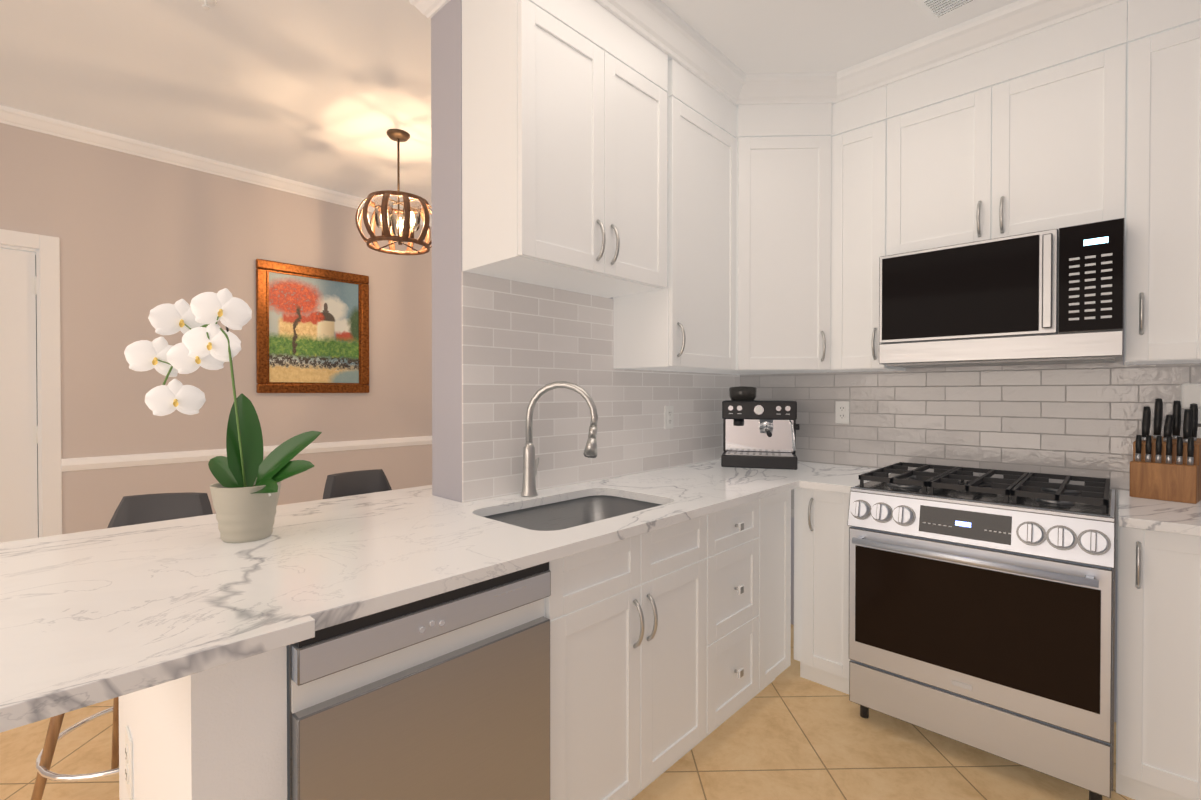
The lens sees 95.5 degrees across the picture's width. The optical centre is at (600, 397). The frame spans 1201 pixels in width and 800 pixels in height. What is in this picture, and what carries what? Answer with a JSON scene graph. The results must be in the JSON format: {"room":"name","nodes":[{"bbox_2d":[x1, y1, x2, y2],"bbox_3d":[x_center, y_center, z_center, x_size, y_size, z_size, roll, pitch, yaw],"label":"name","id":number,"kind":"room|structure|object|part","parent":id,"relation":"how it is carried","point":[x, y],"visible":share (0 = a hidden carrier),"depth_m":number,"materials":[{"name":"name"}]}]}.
{"room":"kitchen","nodes":[
{"label":"kitchen","id":0,"kind":"room"},
{"bbox_2d":[119,646,286,799],"bbox_3d":[-0.948,0.840,1.238,0.990,0.883,0.134,0,1,44],"label":"wall","id":1,"kind":"structure","parent":0,"point":[218,733],"depth_m":0.91,"materials":[{"name":"white paint"}]},
{"bbox_2d":[125,726,132,799],"bbox_3d":[-1.168,0.905,1.348,0.091,0.150,0.009,0,1,44],"label":"outlet","id":2,"kind":"object","parent":1,"relation":"attached to","point":[129,761],"visible":1,"depth_m":1.33,"materials":[{"name":"white plastic"}]},
{"bbox_2d":[0,123,431,537],"bbox_3d":[-2.980,-0.106,3.163,0.400,2.740,4.620,0,1,44],"label":"wall","id":3,"kind":"structure","parent":0,"point":[140,238],"depth_m":3.32,"materials":[{"name":"beige paint"}]},
{"bbox_2d":[0,248,37,542],"bbox_3d":[-3.271,0.247,2.621,0.052,2.027,0.798,0,1,44],"label":"door","id":4,"kind":"structure","parent":3,"relation":"in","point":[18,450],"depth_m":2.85,"materials":[{"name":"white wood"}]},
{"bbox_2d":[0,229,61,536],"bbox_3d":[-3.285,0.206,2.628,0.138,2.125,0.970,0,1,44],"label":"door frame","id":5,"kind":"structure","parent":3,"relation":"attached to","point":[47,248],"depth_m":2.90,"materials":[{"name":"white wood"}]},
{"bbox_2d":[0,105,431,226],"bbox_3d":[-2.856,-1.438,2.950,0.056,0.071,4.500,0,1,44],"label":"crown molding","id":6,"kind":"structure","parent":3,"relation":"attached to","point":[8,115],"depth_m":3.24,"materials":[{"name":"white"}]},
{"bbox_2d":[61,436,431,471],"bbox_3d":[-2.111,0.358,3.773,0.024,0.070,2.305,0,1,44],"label":"trim","id":7,"kind":"structure","parent":3,"relation":"attached to","point":[90,463],"depth_m":3.35,"materials":[{"name":"white"}]},
{"bbox_2d":[256,259,368,392],"bbox_3d":[-2.012,-0.475,3.862,0.032,0.885,0.743,0,1,44],"label":"framed painting","id":8,"kind":"object","parent":3,"relation":"attached to","point":[312,329],"visible":1,"depth_m":3.84,"materials":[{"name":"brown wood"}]},
{"bbox_2d":[0,0,1127,215],"bbox_3d":[-1.108,-1.493,1.635,4.800,0.060,5.400,0,1,44],"label":"ceiling","id":9,"kind":"structure","parent":0,"point":[326,94],"depth_m":2.40,"materials":[{"name":"white paint"}]},
{"bbox_2d":[198,0,216,9],"bbox_3d":[-1.450,-1.448,2.002,0.072,0.035,0.072,0,1,44],"label":"sprinkler head","id":10,"kind":"object","parent":9,"relation":"attached to","point":[206,3],"visible":1,"depth_m":2.00},
{"bbox_2d":[355,129,431,254],"bbox_3d":[-1.131,-1.157,3.053,0.437,0.635,0.437,0,1,44],"label":"pendant light","id":11,"kind":"object","parent":9,"relation":"hanging from","point":[389,230],"visible":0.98,"depth_m":3.00,"materials":[{"name":"brown metal"}]},
{"bbox_2d":[913,0,972,19],"bbox_3d":[1.308,-1.457,1.940,0.170,0.016,0.300,0,1,-38],"label":"ceiling vent","id":12,"kind":"object","parent":9,"relation":"in","point":[932,9],"visible":1,"depth_m":2.02,"materials":[{"name":"silver metal"}]},
{"bbox_2d":[0,624,1134,799],"bbox_3d":[-1.108,1.307,1.661,4.800,0.060,5.400,0,1,44],"label":"floor","id":13,"kind":"structure","parent":0,"point":[789,733],"depth_m":1.91,"materials":[{"name":"tile"}]},
{"bbox_2d":[31,492,212,799],"bbox_3d":[-1.474,0.810,1.728,0.515,0.937,0.516,0,1,44],"label":"bar stool","id":14,"kind":"object","parent":13,"relation":"on","point":[139,509],"visible":0.33,"depth_m":1.86,"materials":[{"name":"grey fabric"}]},
{"bbox_2d":[323,469,391,498],"bbox_3d":[-0.955,0.804,2.338,0.452,0.937,0.445,0,1,44],"label":"bar stool","id":15,"kind":"object","parent":13,"relation":"on","point":[351,483],"visible":0.12,"depth_m":2.46,"materials":[{"name":"grey fabric"}]},
{"bbox_2d":[286,562,550,799],"bbox_3d":[-0.538,0.840,1.346,0.612,0.881,0.577,0,1,44],"label":"dishwasher","id":16,"kind":"object","parent":13,"relation":"on","point":[444,696],"visible":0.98,"depth_m":1.11,"materials":[{"name":"silver metal"}]},
{"bbox_2d":[544,515,706,799],"bbox_3d":[-0.085,0.834,1.816,0.641,0.883,0.720,0,1,44],"label":"base cabinet","id":17,"kind":"object","parent":13,"relation":"on","point":[627,617],"visible":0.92,"depth_m":1.58,"materials":[{"name":"white wood"}]},
{"bbox_2d":[0,460,890,732],"bbox_3d":[-0.046,0.374,1.995,1.268,0.030,3.020,0,1,44],"label":"countertop","id":18,"kind":"structure","parent":17,"relation":"on","point":[89,618],"depth_m":1.16,"materials":[{"name":"stone"}]},
{"bbox_2d":[124,288,321,542],"bbox_3d":[-0.950,0.041,1.388,0.347,0.645,0.364,0,1,44],"label":"orchid","id":19,"kind":"object","parent":18,"relation":"on","point":[245,491],"visible":1,"depth_m":1.40,"materials":[{"name":"white plant"}]},
{"bbox_2d":[521,381,597,496],"bbox_3d":[-0.176,0.149,1.998,0.313,0.419,0.182,0,1,44],"label":"faucet","id":20,"kind":"object","parent":18,"relation":"on","point":[530,465],"visible":1,"depth_m":1.98,"materials":[{"name":"silver metal"}]},
{"bbox_2d":[484,495,661,530],"bbox_3d":[-0.073,0.484,1.829,0.440,0.184,0.670,0,1,44],"label":"sink","id":21,"kind":"object","parent":18,"relation":"in","point":[566,514],"visible":0.12,"depth_m":2.06,"materials":[{"name":"silver metal"}]},
{"bbox_2d":[721,386,799,469],"bbox_3d":[0.830,0.144,2.858,0.462,0.413,0.438,0,1,44],"label":"espresso machine","id":22,"kind":"object","parent":18,"relation":"on","point":[759,433],"visible":1,"depth_m":2.80,"materials":[{"name":"black plastic"}]},
{"bbox_2d":[685,499,758,753],"bbox_3d":[0.290,0.831,2.218,0.632,0.883,0.376,0,1,44],"label":"base cabinet","id":23,"kind":"object","parent":13,"relation":"on","point":[732,558],"visible":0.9,"depth_m":2.01,"materials":[{"name":"white wood"}]},
{"bbox_2d":[739,490,790,708],"bbox_3d":[0.523,0.828,2.483,0.604,0.883,0.325,0,1,44],"label":"base cabinet","id":24,"kind":"object","parent":13,"relation":"on","point":[774,586],"visible":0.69,"depth_m":2.26,"materials":[{"name":"white wood"}]},
{"bbox_2d":[794,487,850,693],"bbox_3d":[1.137,0.828,2.521,0.270,0.883,0.632,0,1,44],"label":"base cabinet","id":25,"kind":"object","parent":13,"relation":"on","point":[821,590],"visible":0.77,"depth_m":2.33,"materials":[{"name":"white wood"}]},
{"bbox_2d":[847,462,1115,799],"bbox_3d":[1.467,0.792,2.112,0.764,0.963,0.752,0,1,44],"label":"stove","id":26,"kind":"object","parent":13,"relation":"on","point":[982,612],"visible":1,"depth_m":1.84,"materials":[{"name":"silver metal"}]},
{"bbox_2d":[1116,526,1200,799],"bbox_3d":[1.886,0.834,1.809,0.249,0.883,0.632,0,1,44],"label":"base cabinet","id":27,"kind":"object","parent":13,"relation":"on","point":[1158,727],"visible":0.88,"depth_m":1.64,"materials":[{"name":"white wood"}]},
{"bbox_2d":[1118,490,1200,536],"bbox_3d":[1.885,0.376,1.804,0.250,0.030,0.638,0,1,44],"label":"countertop","id":28,"kind":"structure","parent":27,"relation":"on","point":[1161,515],"depth_m":1.68,"materials":[{"name":"stone"}]},
{"bbox_2d":[1129,398,1200,503],"bbox_3d":[2.028,0.181,1.954,0.160,0.356,0.165,0,1,-36],"label":"knife block","id":29,"kind":"object","parent":28,"relation":"on","point":[1166,466],"visible":1,"depth_m":1.92,"materials":[{"name":"brown wood"}]},
{"bbox_2d":[431,0,735,501],"bbox_3d":[0.104,-0.102,2.634,0.200,2.740,1.900,0,1,44],"label":"wall pillar","id":30,"kind":"structure","parent":0,"point":[446,109],"depth_m":1.94,"materials":[{"name":"grey paint"}]},
{"bbox_2d":[409,0,449,19],"bbox_3d":[-0.201,-1.434,2.487,0.056,0.071,1.396,0,1,44],"label":"crown molding","id":31,"kind":"structure","parent":30,"relation":"attached to","point":[429,9],"depth_m":1.97,"materials":[{"name":"white"}]},
{"bbox_2d":[462,0,667,297],"bbox_3d":[-0.090,-0.901,2.012,0.362,0.930,0.737,0,1,44],"label":"upper cabinet","id":32,"kind":"object","parent":30,"relation":"attached to","point":[564,144],"visible":1,"depth_m":1.83,"materials":[{"name":"white wood"}]},
{"bbox_2d":[462,271,739,502],"bbox_3d":[0.176,-0.025,2.560,0.008,0.829,1.891,0,1,44],"label":"backsplash","id":33,"kind":"structure","parent":30,"relation":"attached to","point":[522,343],"depth_m":2.20,"materials":[{"name":"grey tile"}]},
{"bbox_2d":[665,406,673,428],"bbox_3d":[0.344,0.098,2.725,0.009,0.115,0.070,0,1,44],"label":"outlet","id":34,"kind":"object","parent":33,"relation":"attached to","point":[669,413],"visible":1,"depth_m":2.72,"materials":[{"name":"white plastic"}]},
{"bbox_2d":[613,59,736,371],"bbox_3d":[0.364,-0.750,2.491,0.362,1.240,0.517,0,1,44],"label":"upper cabinet","id":35,"kind":"object","parent":30,"relation":"attached to","point":[685,320],"visible":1,"depth_m":2.35,"materials":[{"name":"white wood"}]},
{"bbox_2d":[748,63,1189,721],"bbox_3d":[1.561,-0.102,2.644,2.300,2.740,0.120,0,1,44],"label":"wall","id":36,"kind":"structure","parent":0,"point":[1116,571],"depth_m":2.14,"materials":[{"name":"grey paint"}]},
{"bbox_2d":[691,103,849,374],"bbox_3d":[0.856,-0.753,2.792,0.661,1.240,0.624,0,1,44],"label":"upper cabinet","id":37,"kind":"object","parent":36,"relation":"attached to","point":[783,227],"visible":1,"depth_m":2.56,"materials":[{"name":"white wood"}]},
{"bbox_2d":[595,0,1123,104],"bbox_3d":[0.724,-1.413,1.755,1.888,0.099,1.649,0,1,44],"label":"crown molding","id":38,"kind":"structure","parent":37,"relation":"attached to","point":[660,25],"depth_m":2.22,"materials":[{"name":"white"}]},
{"bbox_2d":[830,86,905,371],"bbox_3d":[1.265,-0.751,2.584,0.241,1.240,0.362,0,1,44],"label":"upper cabinet","id":39,"kind":"object","parent":36,"relation":"attached to","point":[858,181],"visible":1,"depth_m":2.48,"materials":[{"name":"white wood"}]},
{"bbox_2d":[740,361,1200,569],"bbox_3d":[1.518,0.219,2.599,1.886,0.900,0.008,0,1,44],"label":"backsplash","id":40,"kind":"structure","parent":36,"relation":"attached to","point":[1082,419],"depth_m":2.41,"materials":[{"name":"grey tile"}]},
{"bbox_2d":[835,401,848,423],"bbox_3d":[1.257,0.076,2.834,0.070,0.115,0.009,0,1,44],"label":"outlet","id":41,"kind":"object","parent":40,"relation":"attached to","point":[841,411],"visible":1,"depth_m":2.83,"materials":[{"name":"white plastic"}]},
{"bbox_2d":[1181,384,1200,437],"bbox_3d":[2.147,0.053,1.959,0.085,0.208,0.052,0,1,44],"label":"outlet","id":42,"kind":"object","parent":40,"relation":"attached to","point":[1190,393],"depth_m":1.96,"materials":[{"name":"white plastic"}]},
{"bbox_3d":[2.167,0.099,1.969,0.070,0.115,0.010,0,1,44],"label":"gfci outlet on the back wall","id":43,"kind":"part","parent":42,"relation":"part of","materials":[{"name":"white plastic"}]},
{"bbox_2d":[886,0,1126,255],"bbox_3d":[1.628,-0.988,2.236,0.758,0.760,0.362,0,1,44],"label":"upper cabinet","id":44,"kind":"object","parent":36,"relation":"attached to","point":[1024,134],"visible":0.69,"depth_m":2.09,"materials":[{"name":"white wood"}]},
{"bbox_2d":[879,218,1124,367],"bbox_3d":[1.592,-0.368,2.204,0.754,0.463,0.447,0,1,44],"label":"over-the-range microwave","id":45,"kind":"object","parent":44,"relation":"attached to","point":[1053,296],"visible":1,"depth_m":2.02,"materials":[{"name":"silver metal"}]},
{"bbox_2d":[1124,0,1200,364],"bbox_3d":[1.991,-0.745,1.895,0.237,1.240,0.362,0,1,44],"label":"upper cabinet","id":46,"kind":"object","parent":36,"relation":"attached to","point":[1162,316],"visible":1,"depth_m":1.82,"materials":[{"name":"white wood"}]}
]}

